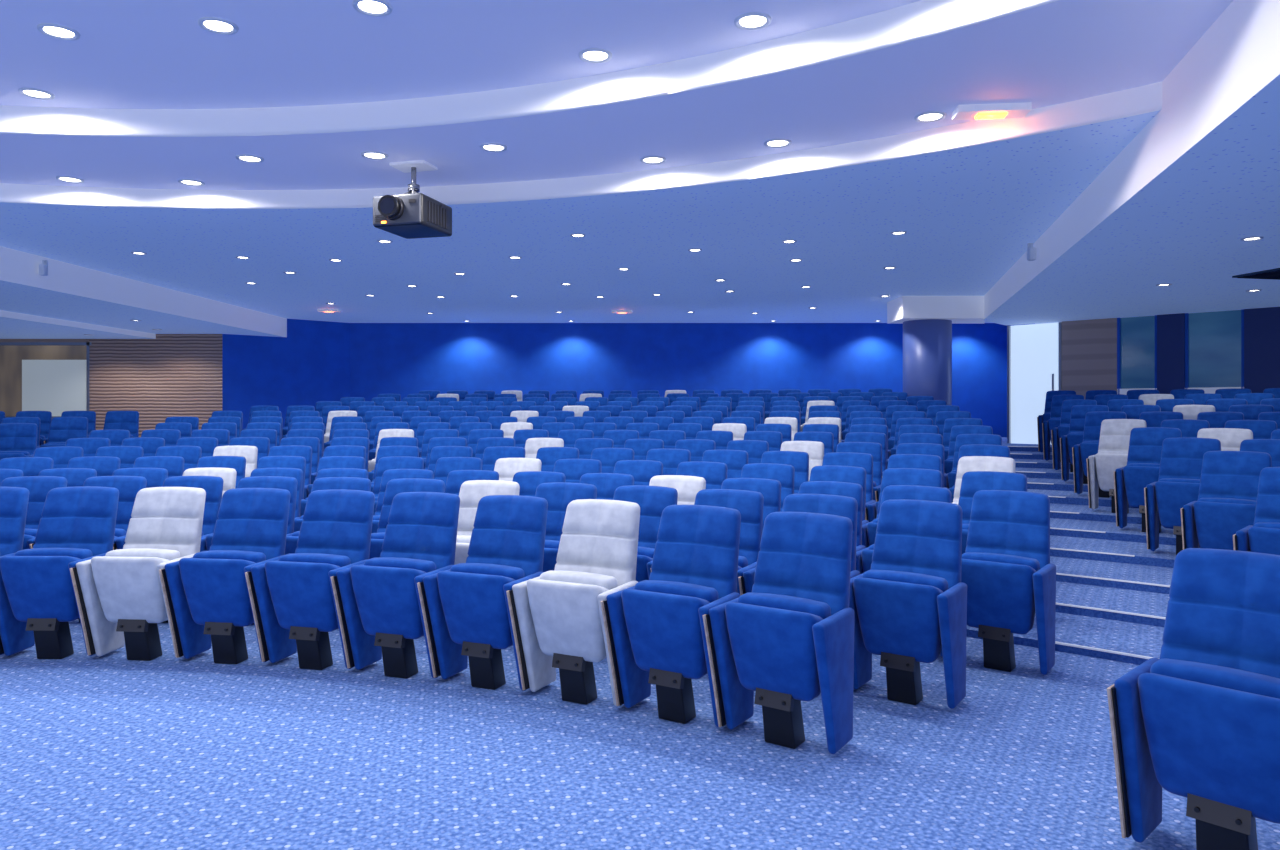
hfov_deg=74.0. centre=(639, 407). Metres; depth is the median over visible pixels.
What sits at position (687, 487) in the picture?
chair
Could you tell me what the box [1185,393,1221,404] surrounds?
chair
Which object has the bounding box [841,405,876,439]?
chair
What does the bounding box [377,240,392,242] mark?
recessed light
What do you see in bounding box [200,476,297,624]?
chair
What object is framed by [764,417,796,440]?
chair
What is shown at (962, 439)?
chair
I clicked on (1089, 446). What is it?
chair
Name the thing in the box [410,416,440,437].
chair
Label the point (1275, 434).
chair
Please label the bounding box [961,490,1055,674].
chair
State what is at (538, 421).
chair
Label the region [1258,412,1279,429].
chair
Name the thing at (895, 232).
recessed light
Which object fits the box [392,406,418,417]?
chair
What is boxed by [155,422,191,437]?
chair
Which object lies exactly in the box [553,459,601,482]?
chair
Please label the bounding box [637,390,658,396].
chair
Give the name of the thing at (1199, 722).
chair
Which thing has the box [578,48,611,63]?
recessed light
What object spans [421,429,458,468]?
chair
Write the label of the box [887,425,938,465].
chair
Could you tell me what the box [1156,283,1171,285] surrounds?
recessed light
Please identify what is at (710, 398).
chair
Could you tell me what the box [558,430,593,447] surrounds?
chair
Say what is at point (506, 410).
chair
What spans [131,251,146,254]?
recessed light
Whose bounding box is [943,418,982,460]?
chair
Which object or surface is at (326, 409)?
chair
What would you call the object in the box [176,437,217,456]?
chair
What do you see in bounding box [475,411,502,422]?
chair
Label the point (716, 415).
chair
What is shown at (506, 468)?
chair
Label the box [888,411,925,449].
chair
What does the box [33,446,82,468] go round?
chair
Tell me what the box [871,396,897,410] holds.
chair
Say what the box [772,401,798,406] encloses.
chair
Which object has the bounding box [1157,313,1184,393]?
wall pier
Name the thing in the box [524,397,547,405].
chair
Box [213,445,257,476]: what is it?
chair
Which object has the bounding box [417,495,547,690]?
chair
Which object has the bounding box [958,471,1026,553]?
chair
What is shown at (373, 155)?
recessed light
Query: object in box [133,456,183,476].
chair
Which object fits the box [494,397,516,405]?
chair
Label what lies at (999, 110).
emergency light
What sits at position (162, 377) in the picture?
wall
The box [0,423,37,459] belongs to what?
chair
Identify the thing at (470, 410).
chair
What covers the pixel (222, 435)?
chair
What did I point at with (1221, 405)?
chair
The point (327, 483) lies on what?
chair
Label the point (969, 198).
ceiling
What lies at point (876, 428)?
chair
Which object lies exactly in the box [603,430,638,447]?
chair
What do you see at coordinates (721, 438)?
chair
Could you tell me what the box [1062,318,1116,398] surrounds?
wall panel
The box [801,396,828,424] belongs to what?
chair
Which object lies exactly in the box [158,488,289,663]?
chair
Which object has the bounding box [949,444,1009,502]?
chair
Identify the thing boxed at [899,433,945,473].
chair
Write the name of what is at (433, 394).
chair
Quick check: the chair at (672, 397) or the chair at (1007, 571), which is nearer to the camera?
the chair at (1007, 571)
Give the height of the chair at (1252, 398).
1.000 m
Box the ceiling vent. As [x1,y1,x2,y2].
[1232,268,1279,279]
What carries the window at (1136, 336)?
in the wall
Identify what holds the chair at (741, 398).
on the floor
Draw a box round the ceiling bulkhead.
[0,246,286,336]
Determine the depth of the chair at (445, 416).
13.06 m
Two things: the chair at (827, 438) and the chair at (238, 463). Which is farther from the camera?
the chair at (827, 438)
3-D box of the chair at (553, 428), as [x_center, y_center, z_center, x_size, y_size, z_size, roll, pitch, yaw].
[-1.115,0.690,10.951,0.554,1.000,0.569,0,0,10]
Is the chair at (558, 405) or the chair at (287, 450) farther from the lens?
the chair at (558, 405)
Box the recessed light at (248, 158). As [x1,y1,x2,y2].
[235,154,263,162]
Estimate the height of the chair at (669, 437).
1.000 m
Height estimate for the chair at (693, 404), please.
1.000 m
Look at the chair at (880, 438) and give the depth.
9.00 m
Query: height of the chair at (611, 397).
1.000 m
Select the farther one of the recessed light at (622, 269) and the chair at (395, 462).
the recessed light at (622, 269)
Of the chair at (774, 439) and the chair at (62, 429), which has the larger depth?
the chair at (62, 429)
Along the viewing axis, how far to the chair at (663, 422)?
11.69 m
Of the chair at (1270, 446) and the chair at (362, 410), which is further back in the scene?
the chair at (362, 410)
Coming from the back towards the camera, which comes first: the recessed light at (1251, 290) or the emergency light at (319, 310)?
the emergency light at (319, 310)
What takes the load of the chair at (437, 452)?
on the floor
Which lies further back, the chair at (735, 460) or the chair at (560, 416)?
the chair at (560, 416)
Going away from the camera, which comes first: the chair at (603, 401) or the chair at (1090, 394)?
the chair at (1090, 394)
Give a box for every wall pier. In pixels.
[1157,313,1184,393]
[1244,307,1279,392]
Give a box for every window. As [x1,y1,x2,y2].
[0,342,90,417]
[1117,315,1156,394]
[1185,309,1243,393]
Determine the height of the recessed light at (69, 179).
0.014 m
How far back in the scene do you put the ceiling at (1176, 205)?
6.66 m
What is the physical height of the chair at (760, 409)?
1.000 m
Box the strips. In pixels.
[1008,446,1169,658]
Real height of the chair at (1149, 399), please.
1.000 m
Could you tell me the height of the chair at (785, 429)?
1.000 m
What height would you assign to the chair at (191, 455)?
1.000 m
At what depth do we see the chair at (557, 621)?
4.33 m
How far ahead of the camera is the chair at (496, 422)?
12.13 m
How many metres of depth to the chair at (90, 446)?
9.38 m
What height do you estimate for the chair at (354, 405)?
1.000 m
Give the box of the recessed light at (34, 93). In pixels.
[18,87,54,99]
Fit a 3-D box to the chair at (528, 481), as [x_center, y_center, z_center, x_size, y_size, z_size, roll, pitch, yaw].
[-0.858,1.000,6.466,0.554,1.000,0.569,0,0,17]
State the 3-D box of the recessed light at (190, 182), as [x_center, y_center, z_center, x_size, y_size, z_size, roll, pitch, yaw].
[-4.109,-2.063,7.788,0.220,0.014,0.220,0,0,0]
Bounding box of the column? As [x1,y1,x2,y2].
[903,319,951,404]
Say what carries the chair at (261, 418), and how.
on the floor
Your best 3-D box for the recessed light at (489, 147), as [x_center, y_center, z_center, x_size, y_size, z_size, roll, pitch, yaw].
[-1.160,-2.063,6.740,0.220,0.014,0.220,0,0,0]
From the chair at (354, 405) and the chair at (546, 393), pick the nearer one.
the chair at (354, 405)
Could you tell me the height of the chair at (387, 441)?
1.000 m
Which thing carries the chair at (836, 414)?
on the floor
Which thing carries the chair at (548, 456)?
on the floor
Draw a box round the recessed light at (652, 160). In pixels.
[640,156,665,164]
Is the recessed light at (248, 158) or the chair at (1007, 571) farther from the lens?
the recessed light at (248, 158)
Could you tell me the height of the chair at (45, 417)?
1.000 m
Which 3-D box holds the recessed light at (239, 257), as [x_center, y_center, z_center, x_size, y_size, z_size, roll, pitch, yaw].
[-5.000,-1.893,10.700,0.171,0.014,0.171,0,0,0]
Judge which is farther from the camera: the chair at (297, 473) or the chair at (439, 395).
the chair at (439, 395)
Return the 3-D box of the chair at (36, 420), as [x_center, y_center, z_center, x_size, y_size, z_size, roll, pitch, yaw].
[-8.289,0.620,11.272,0.554,1.000,0.569,0,0,-19]
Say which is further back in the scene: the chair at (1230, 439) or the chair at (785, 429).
the chair at (785, 429)
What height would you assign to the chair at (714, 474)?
1.000 m
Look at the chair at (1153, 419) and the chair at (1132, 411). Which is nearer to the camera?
the chair at (1153, 419)
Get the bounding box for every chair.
[0,411,4,423]
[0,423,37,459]
[0,457,52,475]
[0,469,22,485]
[0,476,66,549]
[0,486,118,658]
[0,487,28,654]
[1,417,39,446]
[16,411,51,444]
[29,476,146,622]
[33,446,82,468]
[37,417,87,447]
[38,468,96,486]
[44,411,95,443]
[65,438,109,456]
[67,456,119,475]
[69,487,205,660]
[89,429,129,445]
[96,446,142,468]
[103,411,138,437]
[112,468,167,487]
[113,476,223,622]
[122,437,164,456]
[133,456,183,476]
[141,429,180,445]
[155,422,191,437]
[155,446,201,470]
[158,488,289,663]
[165,416,198,430]
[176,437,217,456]
[183,467,236,495]
[191,429,228,445]
[197,456,245,488]
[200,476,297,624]
[201,422,236,442]
[208,416,240,436]
[211,411,242,430]
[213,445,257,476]
[229,437,269,465]
[239,429,276,449]
[243,406,278,429]
[245,489,374,669]
[246,422,280,445]
[250,411,281,420]
[250,416,282,438]
[250,468,302,518]
[257,456,305,499]
[268,445,311,486]
[280,437,319,473]
[282,406,314,435]
[282,411,318,437]
[285,477,370,554]
[287,429,323,459]
[290,416,322,428]
[290,422,324,452]
[294,468,367,531]
[300,456,364,516]
[304,445,365,498]
[311,437,368,483]
[315,401,341,416]
[322,406,349,433]
[323,422,366,453]
[324,411,356,442]
[324,416,362,448]
[330,492,459,678]
[333,429,368,437]
[340,397,364,405]
[349,401,374,411]
[357,406,384,422]
[364,411,393,431]
[368,429,413,471]
[368,437,417,481]
[369,416,401,450]
[369,422,408,460]
[369,478,444,558]
[371,397,395,405]
[371,446,418,491]
[371,469,433,532]
[373,456,423,514]
[378,394,400,400]
[382,401,407,410]
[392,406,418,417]
[402,411,430,428]
[403,397,425,405]
[407,394,429,400]
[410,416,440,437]
[415,401,439,410]
[416,422,449,456]
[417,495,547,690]
[419,390,439,400]
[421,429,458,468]
[425,437,466,469]
[427,406,453,416]
[428,446,472,472]
[433,397,456,405]
[434,457,481,492]
[437,394,458,400]
[438,411,466,422]
[445,470,498,495]
[447,390,467,400]
[447,401,471,410]
[449,416,479,430]
[454,480,519,564]
[459,422,491,444]
[461,406,487,416]
[464,397,486,405]
[465,394,487,400]
[467,429,503,457]
[474,390,494,400]
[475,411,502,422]
[475,437,514,459]
[479,401,503,410]
[482,446,525,470]
[487,416,517,429]
[494,394,515,398]
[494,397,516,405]
[494,458,540,480]
[495,406,520,415]
[500,422,532,437]
[501,390,521,400]
[506,499,639,705]
[510,411,538,421]
[511,401,535,410]
[512,471,565,496]
[513,429,548,447]
[522,394,544,400]
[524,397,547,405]
[525,438,563,458]
[526,416,556,429]
[528,390,549,400]
[529,406,554,415]
[535,482,596,571]
[536,447,578,471]
[542,422,573,437]
[543,401,567,410]
[547,411,574,421]
[551,394,573,400]
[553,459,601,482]
[555,397,577,405]
[556,390,576,397]
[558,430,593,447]
[562,406,588,416]
[565,416,594,429]
[574,438,612,458]
[575,401,599,410]
[579,393,601,400]
[580,473,633,499]
[583,390,603,396]
[583,411,610,422]
[583,423,615,437]
[585,397,607,405]
[591,448,633,472]
[596,406,622,416]
[600,505,740,726]
[603,417,633,429]
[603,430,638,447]
[607,401,631,410]
[608,393,630,401]
[610,390,630,394]
[613,485,677,581]
[614,460,662,485]
[615,397,637,405]
[619,411,647,422]
[624,439,663,459]
[626,423,658,438]
[631,405,657,416]
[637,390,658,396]
[637,393,659,405]
[639,401,663,410]
[643,417,673,429]
[646,397,668,410]
[646,449,690,474]
[649,430,685,448]
[649,475,705,504]
[650,489,763,593]
[656,411,684,422]
[665,390,685,396]
[665,405,691,416]
[666,393,688,405]
[668,423,701,438]
[672,401,696,416]
[675,439,714,461]
[676,397,699,410]
[676,461,726,488]
[683,417,713,430]
[693,390,714,396]
[693,411,721,423]
[696,393,718,408]
[696,431,732,449]
[700,405,727,422]
[702,450,747,478]
[703,512,854,753]
[705,401,730,416]
[707,397,731,412]
[712,423,746,439]
[721,390,742,396]
[721,478,780,531]
[723,417,754,431]
[726,393,748,411]
[727,440,768,463]
[731,411,760,430]
[736,405,763,423]
[738,397,762,403]
[738,401,764,422]
[738,494,859,594]
[741,463,794,511]
[744,431,781,450]
[749,389,771,396]
[755,393,778,418]
[756,424,791,442]
[761,451,808,493]
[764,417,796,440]
[769,396,795,414]
[769,411,799,431]
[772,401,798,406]
[772,405,801,431]
[778,389,800,395]
[780,441,823,478]
[786,393,809,416]
[793,432,833,454]
[799,481,865,551]
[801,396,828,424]
[801,400,834,430]
[802,424,838,451]
[807,417,840,442]
[808,389,830,395]
[808,405,837,418]
[809,411,841,439]
[809,465,868,524]
[818,392,841,405]
[822,452,875,507]
[836,396,862,414]
[836,442,881,500]
[838,389,860,395]
[841,400,870,431]
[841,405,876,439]
[841,411,881,441]
[845,432,886,474]
[849,392,873,401]
[849,499,966,708]
[850,424,887,460]
[851,417,885,425]
[856,485,951,656]
[862,468,942,547]
[865,454,940,521]
[868,389,891,395]
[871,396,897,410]
[875,443,947,501]
[878,400,907,417]
[882,392,907,400]
[885,405,917,438]
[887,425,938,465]
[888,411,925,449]
[888,418,932,458]
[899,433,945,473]
[906,396,933,405]
[917,400,946,415]
[926,405,959,424]
[935,411,970,436]
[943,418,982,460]
[944,425,992,473]
[944,434,1001,488]
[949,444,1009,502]
[952,456,1014,503]
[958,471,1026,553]
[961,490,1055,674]
[1037,390,1075,451]
[1042,395,1083,462]
[1051,399,1096,471]
[1060,405,1108,483]
[1072,411,1126,497]
[1085,390,1116,399]
[1087,419,1146,512]
[1094,394,1127,405]
[1107,399,1143,411]
[1107,548,1279,849]
[1113,427,1181,532]
[1121,405,1160,418]
[1127,390,1159,398]
[1139,394,1173,404]
[1139,411,1182,426]
[1144,437,1220,554]
[1156,399,1193,411]
[1161,419,1208,437]
[1170,389,1204,398]
[1173,405,1214,419]
[1181,451,1271,549]
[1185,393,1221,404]
[1197,412,1243,427]
[1197,428,1252,450]
[1206,399,1246,411]
[1215,388,1251,398]
[1224,420,1276,438]
[1229,405,1273,419]
[1233,467,1279,554]
[1234,393,1273,404]
[1240,439,1279,466]
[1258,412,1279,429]
[1260,398,1279,411]
[1263,388,1279,397]
[1271,429,1279,438]
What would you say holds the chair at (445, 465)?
on the floor
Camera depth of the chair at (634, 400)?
15.34 m
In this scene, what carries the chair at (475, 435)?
on the floor
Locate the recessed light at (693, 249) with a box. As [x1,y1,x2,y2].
[688,248,701,251]
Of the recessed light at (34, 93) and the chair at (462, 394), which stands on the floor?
the chair at (462, 394)
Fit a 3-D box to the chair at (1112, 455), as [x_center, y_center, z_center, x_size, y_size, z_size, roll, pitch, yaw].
[5.143,0.620,9.104,0.554,1.000,0.569,0,0,37]
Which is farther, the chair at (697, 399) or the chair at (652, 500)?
the chair at (697, 399)
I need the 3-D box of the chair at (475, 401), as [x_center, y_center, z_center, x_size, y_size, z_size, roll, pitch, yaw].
[-3.046,0.300,15.474,0.554,1.000,0.569,0,0,2]
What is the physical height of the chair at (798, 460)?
1.000 m
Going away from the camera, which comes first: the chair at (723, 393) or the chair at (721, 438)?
the chair at (721, 438)
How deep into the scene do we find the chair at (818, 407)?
12.68 m
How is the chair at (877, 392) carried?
on the floor
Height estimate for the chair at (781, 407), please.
1.000 m
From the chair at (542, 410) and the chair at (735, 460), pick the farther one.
the chair at (542, 410)
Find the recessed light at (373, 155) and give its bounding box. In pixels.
[361,151,387,159]
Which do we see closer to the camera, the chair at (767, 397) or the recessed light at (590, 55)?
the recessed light at (590, 55)
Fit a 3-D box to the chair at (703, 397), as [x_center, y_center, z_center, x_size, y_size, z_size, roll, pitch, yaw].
[1.202,0.220,15.715,0.554,1.000,0.569,0,0,14]
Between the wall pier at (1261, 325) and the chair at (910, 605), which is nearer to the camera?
the chair at (910, 605)
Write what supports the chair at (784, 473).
on the floor
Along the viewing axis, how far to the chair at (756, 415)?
12.19 m
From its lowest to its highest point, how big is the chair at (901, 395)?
1.000 m
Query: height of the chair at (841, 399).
1.000 m
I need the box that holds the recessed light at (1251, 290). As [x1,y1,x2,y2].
[1246,289,1261,291]
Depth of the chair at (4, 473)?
6.94 m
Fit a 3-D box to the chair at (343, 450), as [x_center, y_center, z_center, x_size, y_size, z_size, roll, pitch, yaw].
[-3.069,0.890,8.589,0.554,1.000,0.569,0,0,3]
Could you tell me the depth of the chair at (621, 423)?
11.83 m
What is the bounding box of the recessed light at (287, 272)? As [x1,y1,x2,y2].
[284,271,295,273]
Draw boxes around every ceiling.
[0,0,1232,323]
[0,310,155,338]
[983,0,1279,324]
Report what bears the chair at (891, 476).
on the floor
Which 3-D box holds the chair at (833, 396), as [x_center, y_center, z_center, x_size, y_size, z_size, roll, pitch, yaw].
[3.314,0.220,15.020,0.554,1.000,0.569,0,0,22]
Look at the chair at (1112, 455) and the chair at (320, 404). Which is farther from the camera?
the chair at (320, 404)
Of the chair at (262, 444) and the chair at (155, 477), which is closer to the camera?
the chair at (155, 477)
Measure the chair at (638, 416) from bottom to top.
1.000 m
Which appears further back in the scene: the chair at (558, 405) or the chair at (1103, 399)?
the chair at (558, 405)
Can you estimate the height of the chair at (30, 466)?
1.000 m
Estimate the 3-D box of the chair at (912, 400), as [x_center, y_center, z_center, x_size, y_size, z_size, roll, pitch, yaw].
[4.440,0.300,13.574,0.554,1.000,0.569,0,0,26]
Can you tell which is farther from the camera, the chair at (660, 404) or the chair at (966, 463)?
the chair at (660, 404)
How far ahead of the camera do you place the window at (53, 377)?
17.26 m
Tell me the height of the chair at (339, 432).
1.000 m
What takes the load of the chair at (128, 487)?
on the floor
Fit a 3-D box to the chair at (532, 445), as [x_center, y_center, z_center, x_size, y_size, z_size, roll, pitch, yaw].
[-1.103,0.830,9.195,0.554,1.000,0.569,0,0,12]
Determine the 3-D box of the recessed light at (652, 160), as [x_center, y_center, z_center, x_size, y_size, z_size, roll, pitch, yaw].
[0.110,-2.063,7.078,0.220,0.014,0.220,0,0,0]
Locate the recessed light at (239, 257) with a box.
[235,256,249,258]
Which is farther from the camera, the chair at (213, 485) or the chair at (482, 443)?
the chair at (482, 443)
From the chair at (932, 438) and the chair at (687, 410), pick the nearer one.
the chair at (932, 438)
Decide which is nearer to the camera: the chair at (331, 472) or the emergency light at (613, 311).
the chair at (331, 472)
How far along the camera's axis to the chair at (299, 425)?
11.34 m
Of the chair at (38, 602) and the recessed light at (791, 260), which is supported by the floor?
the chair at (38, 602)
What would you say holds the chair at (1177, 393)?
on the floor
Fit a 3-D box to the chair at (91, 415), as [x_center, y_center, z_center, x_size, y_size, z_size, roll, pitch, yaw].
[-8.145,0.540,12.222,0.554,1.000,0.569,0,0,-17]
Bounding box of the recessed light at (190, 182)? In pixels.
[178,179,204,185]
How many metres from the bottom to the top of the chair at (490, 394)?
1.000 m
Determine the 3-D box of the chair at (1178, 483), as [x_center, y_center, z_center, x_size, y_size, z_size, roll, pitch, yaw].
[4.680,0.760,7.271,0.554,1.000,0.569,0,0,40]
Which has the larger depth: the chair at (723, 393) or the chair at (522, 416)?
the chair at (723, 393)
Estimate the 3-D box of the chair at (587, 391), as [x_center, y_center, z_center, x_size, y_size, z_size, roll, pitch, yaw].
[-0.978,0.140,17.025,0.554,1.000,0.569,0,0,7]
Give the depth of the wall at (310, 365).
18.09 m
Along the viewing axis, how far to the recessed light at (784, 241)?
9.68 m
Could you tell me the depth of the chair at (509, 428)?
11.21 m
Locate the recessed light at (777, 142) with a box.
[764,138,791,147]
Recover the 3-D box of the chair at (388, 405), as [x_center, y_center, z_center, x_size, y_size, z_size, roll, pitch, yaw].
[-4.266,0.380,14.610,0.554,1.000,0.569,0,0,-2]
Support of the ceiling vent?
in the ceiling at (1176, 205)
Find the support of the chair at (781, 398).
on the floor
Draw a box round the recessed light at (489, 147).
[480,143,507,151]
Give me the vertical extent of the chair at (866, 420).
1.000 m
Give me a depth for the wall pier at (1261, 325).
12.74 m
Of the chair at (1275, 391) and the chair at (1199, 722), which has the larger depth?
the chair at (1275, 391)
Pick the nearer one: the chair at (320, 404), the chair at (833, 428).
the chair at (833, 428)
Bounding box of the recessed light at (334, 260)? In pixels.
[329,259,342,261]
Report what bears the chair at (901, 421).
on the floor
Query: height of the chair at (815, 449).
1.000 m
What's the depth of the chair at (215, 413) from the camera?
12.87 m
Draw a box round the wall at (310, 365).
[222,319,349,429]
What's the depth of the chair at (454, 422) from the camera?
12.18 m
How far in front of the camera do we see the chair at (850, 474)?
6.54 m
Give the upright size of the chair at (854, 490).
1.000 m
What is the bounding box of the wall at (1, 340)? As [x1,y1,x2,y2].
[0,339,88,341]
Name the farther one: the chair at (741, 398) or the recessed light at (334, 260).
the chair at (741, 398)
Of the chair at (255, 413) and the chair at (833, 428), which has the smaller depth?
the chair at (833, 428)
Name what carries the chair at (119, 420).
on the floor
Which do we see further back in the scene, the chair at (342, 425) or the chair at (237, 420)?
the chair at (237, 420)
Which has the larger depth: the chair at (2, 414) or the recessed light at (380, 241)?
the chair at (2, 414)
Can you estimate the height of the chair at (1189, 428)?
1.000 m
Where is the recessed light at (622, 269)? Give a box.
[618,268,629,270]
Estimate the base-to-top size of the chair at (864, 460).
1.000 m
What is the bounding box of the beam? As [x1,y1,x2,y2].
[887,296,984,323]
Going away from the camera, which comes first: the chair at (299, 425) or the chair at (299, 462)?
the chair at (299, 462)
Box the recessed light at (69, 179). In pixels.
[56,176,84,182]
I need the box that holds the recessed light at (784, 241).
[782,240,796,242]
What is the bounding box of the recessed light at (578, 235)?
[570,233,585,237]
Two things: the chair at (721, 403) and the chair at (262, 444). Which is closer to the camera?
the chair at (262, 444)
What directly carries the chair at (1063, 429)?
on the floor
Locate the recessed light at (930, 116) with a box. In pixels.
[914,111,945,122]
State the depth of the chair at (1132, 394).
12.89 m
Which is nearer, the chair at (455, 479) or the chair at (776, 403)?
the chair at (455, 479)
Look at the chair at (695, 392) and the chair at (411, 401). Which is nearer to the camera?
the chair at (411, 401)
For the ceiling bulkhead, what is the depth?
12.87 m
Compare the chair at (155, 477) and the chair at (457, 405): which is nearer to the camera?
the chair at (155, 477)
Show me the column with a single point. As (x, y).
(927, 343)
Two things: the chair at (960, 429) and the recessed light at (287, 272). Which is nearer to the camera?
the chair at (960, 429)
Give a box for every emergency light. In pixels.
[317,309,340,311]
[612,310,631,313]
[952,102,1031,119]
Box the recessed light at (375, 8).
[352,0,392,16]
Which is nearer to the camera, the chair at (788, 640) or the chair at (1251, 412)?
the chair at (788, 640)
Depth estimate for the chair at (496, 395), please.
16.50 m
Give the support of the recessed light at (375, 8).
in the ceiling at (969, 198)
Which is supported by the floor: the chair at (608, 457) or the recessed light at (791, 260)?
the chair at (608, 457)
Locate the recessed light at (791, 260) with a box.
[789,259,802,261]
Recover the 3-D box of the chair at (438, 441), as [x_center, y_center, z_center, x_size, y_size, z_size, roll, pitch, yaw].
[-2.200,0.830,9.378,0.554,1.000,0.569,0,0,8]
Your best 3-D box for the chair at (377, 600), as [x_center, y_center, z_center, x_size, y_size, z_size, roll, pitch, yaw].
[-1.335,1.000,4.814,0.554,1.000,0.569,0,0,18]
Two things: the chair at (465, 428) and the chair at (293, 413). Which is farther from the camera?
the chair at (293, 413)
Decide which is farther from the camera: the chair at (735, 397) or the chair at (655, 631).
the chair at (735, 397)
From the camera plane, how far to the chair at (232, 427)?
11.23 m
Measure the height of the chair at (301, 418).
1.000 m
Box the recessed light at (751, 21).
[734,12,771,30]
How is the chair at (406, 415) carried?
on the floor
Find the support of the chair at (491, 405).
on the floor
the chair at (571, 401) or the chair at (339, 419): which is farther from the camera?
the chair at (571, 401)
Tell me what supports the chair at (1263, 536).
on the floor
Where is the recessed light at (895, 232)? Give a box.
[891,231,906,234]
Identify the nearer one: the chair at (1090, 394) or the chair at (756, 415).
the chair at (756, 415)
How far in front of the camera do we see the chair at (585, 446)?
9.23 m
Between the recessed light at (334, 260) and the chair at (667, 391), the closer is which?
the recessed light at (334, 260)
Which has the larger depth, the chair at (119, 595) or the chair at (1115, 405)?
the chair at (1115, 405)
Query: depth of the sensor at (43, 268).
10.57 m
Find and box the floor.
[0,437,1279,849]
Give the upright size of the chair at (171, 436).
1.000 m
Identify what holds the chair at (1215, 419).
on the floor
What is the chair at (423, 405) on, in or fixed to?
on the floor
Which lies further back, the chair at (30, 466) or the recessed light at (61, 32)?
the chair at (30, 466)
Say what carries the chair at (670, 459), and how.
on the floor
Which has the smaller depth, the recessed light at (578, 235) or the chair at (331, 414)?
the recessed light at (578, 235)
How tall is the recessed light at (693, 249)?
0.014 m
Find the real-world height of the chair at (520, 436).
1.000 m
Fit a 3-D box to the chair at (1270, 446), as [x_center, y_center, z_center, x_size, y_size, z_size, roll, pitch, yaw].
[5.096,0.760,6.901,0.554,1.000,0.569,0,0,43]
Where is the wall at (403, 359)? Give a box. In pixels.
[350,323,1007,436]
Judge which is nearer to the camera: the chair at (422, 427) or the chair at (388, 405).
the chair at (422, 427)
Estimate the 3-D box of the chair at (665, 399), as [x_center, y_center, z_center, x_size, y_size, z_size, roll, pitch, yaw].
[0.260,0.300,15.059,0.554,1.000,0.569,0,0,13]
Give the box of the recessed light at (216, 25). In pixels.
[198,17,238,34]
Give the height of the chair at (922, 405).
1.000 m
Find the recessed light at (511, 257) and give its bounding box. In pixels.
[509,256,521,258]
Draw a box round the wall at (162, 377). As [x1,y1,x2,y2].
[89,334,221,436]
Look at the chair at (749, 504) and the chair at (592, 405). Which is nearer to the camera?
the chair at (749, 504)
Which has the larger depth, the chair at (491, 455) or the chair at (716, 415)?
the chair at (716, 415)
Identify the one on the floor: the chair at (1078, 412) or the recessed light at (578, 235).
the chair at (1078, 412)
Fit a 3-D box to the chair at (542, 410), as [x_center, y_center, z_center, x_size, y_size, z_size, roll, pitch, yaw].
[-1.629,0.460,13.640,0.554,1.000,0.569,0,0,7]
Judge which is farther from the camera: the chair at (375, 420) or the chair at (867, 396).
the chair at (867, 396)
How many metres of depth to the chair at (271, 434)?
10.46 m
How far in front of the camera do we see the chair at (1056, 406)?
12.57 m
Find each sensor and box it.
[39,260,47,275]
[1027,243,1035,260]
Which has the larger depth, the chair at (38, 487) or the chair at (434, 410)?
the chair at (434, 410)
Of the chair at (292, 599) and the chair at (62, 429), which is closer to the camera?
the chair at (292, 599)
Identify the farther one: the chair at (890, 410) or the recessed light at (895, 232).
the chair at (890, 410)
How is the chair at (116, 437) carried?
on the floor
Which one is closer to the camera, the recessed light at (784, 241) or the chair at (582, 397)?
the recessed light at (784, 241)
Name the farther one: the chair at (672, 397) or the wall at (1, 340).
the wall at (1, 340)
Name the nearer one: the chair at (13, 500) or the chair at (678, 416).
the chair at (13, 500)
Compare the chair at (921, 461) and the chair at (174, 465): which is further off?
the chair at (174, 465)
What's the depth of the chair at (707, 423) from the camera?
11.52 m
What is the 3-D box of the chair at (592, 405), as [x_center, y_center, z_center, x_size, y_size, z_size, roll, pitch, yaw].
[-0.941,0.380,14.412,0.554,1.000,0.569,0,0,10]
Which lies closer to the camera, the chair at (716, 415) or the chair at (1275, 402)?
the chair at (1275, 402)
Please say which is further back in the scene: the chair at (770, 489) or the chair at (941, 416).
the chair at (941, 416)
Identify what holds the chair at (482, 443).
on the floor
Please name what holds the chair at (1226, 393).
on the floor
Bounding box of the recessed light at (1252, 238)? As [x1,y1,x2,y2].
[1240,236,1263,240]
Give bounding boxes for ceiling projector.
[373,160,451,238]
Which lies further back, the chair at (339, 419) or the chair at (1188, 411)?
the chair at (339, 419)
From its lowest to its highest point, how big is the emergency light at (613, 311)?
0.052 m
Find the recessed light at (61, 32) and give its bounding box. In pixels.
[37,23,80,40]
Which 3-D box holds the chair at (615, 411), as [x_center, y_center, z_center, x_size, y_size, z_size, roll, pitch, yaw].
[-0.530,0.460,13.466,0.554,1.000,0.569,0,0,11]
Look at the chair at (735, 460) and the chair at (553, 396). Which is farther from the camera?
the chair at (553, 396)
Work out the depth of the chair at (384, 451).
8.72 m
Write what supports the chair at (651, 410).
on the floor
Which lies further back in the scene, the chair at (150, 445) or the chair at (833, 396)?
the chair at (833, 396)
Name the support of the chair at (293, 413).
on the floor
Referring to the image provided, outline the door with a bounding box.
[1007,322,1061,444]
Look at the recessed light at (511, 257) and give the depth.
10.71 m
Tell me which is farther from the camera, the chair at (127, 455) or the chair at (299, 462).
the chair at (127, 455)
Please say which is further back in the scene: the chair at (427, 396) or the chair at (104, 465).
the chair at (427, 396)
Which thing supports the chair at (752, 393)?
on the floor
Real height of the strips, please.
0.820 m
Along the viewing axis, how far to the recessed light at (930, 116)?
6.03 m
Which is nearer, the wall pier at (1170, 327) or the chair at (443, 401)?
the wall pier at (1170, 327)
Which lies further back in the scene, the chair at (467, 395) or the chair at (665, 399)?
the chair at (467, 395)

